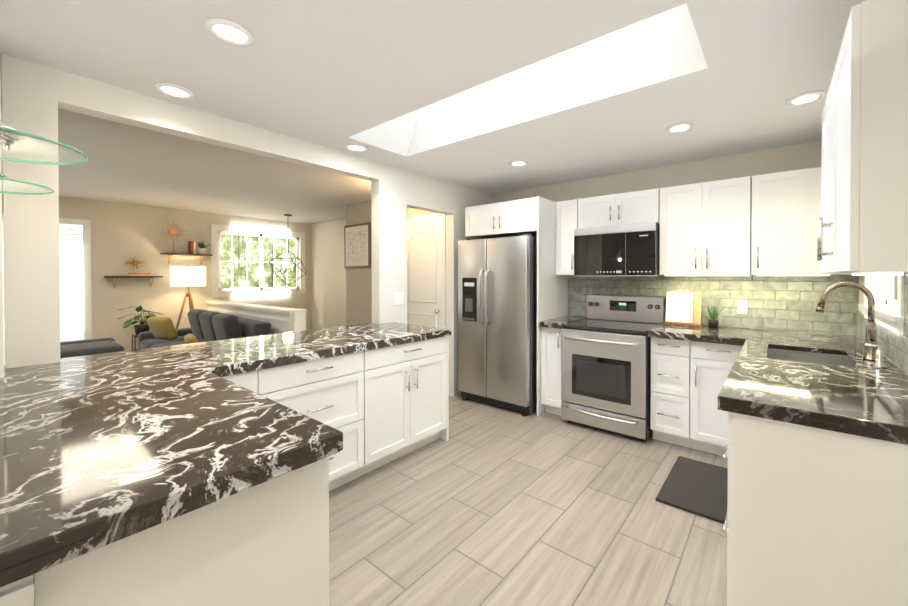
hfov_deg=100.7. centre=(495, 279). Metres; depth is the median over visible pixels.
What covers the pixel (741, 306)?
electrical outlet
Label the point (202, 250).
plant
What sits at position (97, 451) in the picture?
countertop
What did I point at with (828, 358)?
sink
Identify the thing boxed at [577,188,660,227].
upper cabinet
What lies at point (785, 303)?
backsplash
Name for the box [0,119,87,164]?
pendant light
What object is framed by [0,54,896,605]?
wall
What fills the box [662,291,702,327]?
cutting board
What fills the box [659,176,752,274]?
upper cabinet
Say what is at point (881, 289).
window
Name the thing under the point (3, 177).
pendant light
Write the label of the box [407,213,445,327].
hall door
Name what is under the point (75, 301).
window
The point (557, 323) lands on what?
countertop
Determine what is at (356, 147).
recessed light
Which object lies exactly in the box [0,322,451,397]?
countertop
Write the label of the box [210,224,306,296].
living room window
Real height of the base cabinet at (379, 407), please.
0.888 m
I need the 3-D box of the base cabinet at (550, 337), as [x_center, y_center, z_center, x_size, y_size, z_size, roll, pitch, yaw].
[0.728,0.880,3.837,0.248,0.888,0.599,0,1,37]
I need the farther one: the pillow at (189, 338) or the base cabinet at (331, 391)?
the pillow at (189, 338)
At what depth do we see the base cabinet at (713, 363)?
2.81 m
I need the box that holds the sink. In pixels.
[767,349,853,366]
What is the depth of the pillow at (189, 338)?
4.18 m
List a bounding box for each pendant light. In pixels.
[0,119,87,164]
[0,173,53,194]
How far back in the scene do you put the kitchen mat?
2.35 m
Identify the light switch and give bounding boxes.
[394,292,402,304]
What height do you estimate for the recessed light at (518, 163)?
0.012 m
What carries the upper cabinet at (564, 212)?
attached to the wall
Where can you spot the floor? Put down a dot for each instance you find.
(485, 504)
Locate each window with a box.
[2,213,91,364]
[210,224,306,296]
[858,273,907,334]
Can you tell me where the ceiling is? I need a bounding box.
[0,0,865,223]
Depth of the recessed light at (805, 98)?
2.18 m
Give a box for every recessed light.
[153,82,194,98]
[204,18,254,45]
[344,143,367,151]
[509,160,527,165]
[665,122,693,132]
[786,91,824,105]
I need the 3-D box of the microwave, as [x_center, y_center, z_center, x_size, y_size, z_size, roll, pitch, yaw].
[1.192,-0.263,3.596,0.753,0.466,0.405,0,1,37]
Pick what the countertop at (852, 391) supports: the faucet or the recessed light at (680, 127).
the faucet
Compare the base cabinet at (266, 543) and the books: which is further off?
the books
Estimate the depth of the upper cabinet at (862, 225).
1.05 m
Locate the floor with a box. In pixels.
[329,394,727,605]
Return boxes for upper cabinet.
[465,196,552,238]
[553,199,576,274]
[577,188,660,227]
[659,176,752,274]
[753,169,808,274]
[809,167,851,274]
[817,0,907,275]
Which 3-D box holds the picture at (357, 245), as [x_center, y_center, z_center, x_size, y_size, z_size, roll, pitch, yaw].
[-1.968,-0.474,5.340,0.625,0.629,0.027,0,1,37]
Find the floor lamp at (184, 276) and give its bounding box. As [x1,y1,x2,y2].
[170,265,205,328]
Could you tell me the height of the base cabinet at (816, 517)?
0.888 m
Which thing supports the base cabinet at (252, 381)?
on the floor
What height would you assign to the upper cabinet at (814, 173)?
0.760 m
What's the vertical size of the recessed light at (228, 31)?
0.012 m
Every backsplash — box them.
[568,275,851,334]
[852,274,907,373]
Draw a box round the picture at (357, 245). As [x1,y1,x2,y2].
[344,222,370,267]
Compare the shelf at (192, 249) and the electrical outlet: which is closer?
the electrical outlet
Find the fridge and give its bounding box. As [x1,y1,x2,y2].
[458,234,536,416]
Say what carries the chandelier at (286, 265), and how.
hanging from the ceiling
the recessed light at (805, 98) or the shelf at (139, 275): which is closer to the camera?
the recessed light at (805, 98)
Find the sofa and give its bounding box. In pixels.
[138,309,271,348]
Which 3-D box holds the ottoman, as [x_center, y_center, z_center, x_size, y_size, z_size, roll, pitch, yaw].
[-4.545,1.012,4.119,0.700,0.620,0.600,0,1,37]
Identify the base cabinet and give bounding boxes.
[33,457,329,605]
[222,370,261,394]
[262,351,369,490]
[366,336,448,470]
[541,327,561,415]
[650,337,692,448]
[693,341,741,455]
[723,412,907,605]
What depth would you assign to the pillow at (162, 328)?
4.76 m
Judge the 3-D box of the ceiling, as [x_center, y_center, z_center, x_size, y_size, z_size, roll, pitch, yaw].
[-2.326,-1.376,2.739,8.220,0.620,6.240,0,1,37]
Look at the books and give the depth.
5.89 m
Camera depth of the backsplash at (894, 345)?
1.94 m
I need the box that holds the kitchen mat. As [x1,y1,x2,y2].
[655,456,727,523]
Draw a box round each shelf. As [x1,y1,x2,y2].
[104,256,162,287]
[160,222,211,264]
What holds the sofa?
on the floor
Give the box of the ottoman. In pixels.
[60,338,124,357]
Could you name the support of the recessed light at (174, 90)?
in the ceiling
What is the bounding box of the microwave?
[574,222,664,275]
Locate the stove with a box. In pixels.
[561,295,665,441]
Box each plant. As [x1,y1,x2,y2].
[118,305,163,349]
[196,241,208,253]
[707,304,723,327]
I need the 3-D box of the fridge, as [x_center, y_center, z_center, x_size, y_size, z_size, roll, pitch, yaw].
[0.148,0.439,4.103,0.890,1.765,0.844,0,1,37]
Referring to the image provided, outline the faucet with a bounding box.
[816,282,885,367]
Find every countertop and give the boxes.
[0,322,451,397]
[0,366,342,586]
[538,316,586,328]
[648,325,907,444]
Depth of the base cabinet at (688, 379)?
2.97 m
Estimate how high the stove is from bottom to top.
1.160 m
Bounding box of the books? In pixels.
[188,241,195,253]
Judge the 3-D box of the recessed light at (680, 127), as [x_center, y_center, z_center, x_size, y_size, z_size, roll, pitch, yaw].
[1.290,-1.059,2.623,0.180,0.012,0.180,0,1,37]
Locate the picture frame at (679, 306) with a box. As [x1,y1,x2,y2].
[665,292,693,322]
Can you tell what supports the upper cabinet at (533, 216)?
attached to the wall
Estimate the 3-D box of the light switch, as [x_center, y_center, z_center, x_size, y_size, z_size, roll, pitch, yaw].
[-0.925,0.186,3.591,0.008,0.120,0.115,0,1,37]
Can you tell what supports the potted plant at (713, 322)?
on the countertop at (852, 391)
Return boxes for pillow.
[147,316,177,339]
[184,334,198,343]
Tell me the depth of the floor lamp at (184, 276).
5.56 m
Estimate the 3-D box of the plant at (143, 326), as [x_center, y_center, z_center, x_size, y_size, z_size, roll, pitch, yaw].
[-4.978,0.835,5.308,0.490,0.952,0.493,0,1,37]
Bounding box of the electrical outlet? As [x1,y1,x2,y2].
[737,300,746,313]
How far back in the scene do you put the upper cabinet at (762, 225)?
2.77 m
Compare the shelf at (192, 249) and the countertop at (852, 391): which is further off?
the shelf at (192, 249)
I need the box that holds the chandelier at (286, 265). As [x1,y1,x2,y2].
[269,214,305,285]

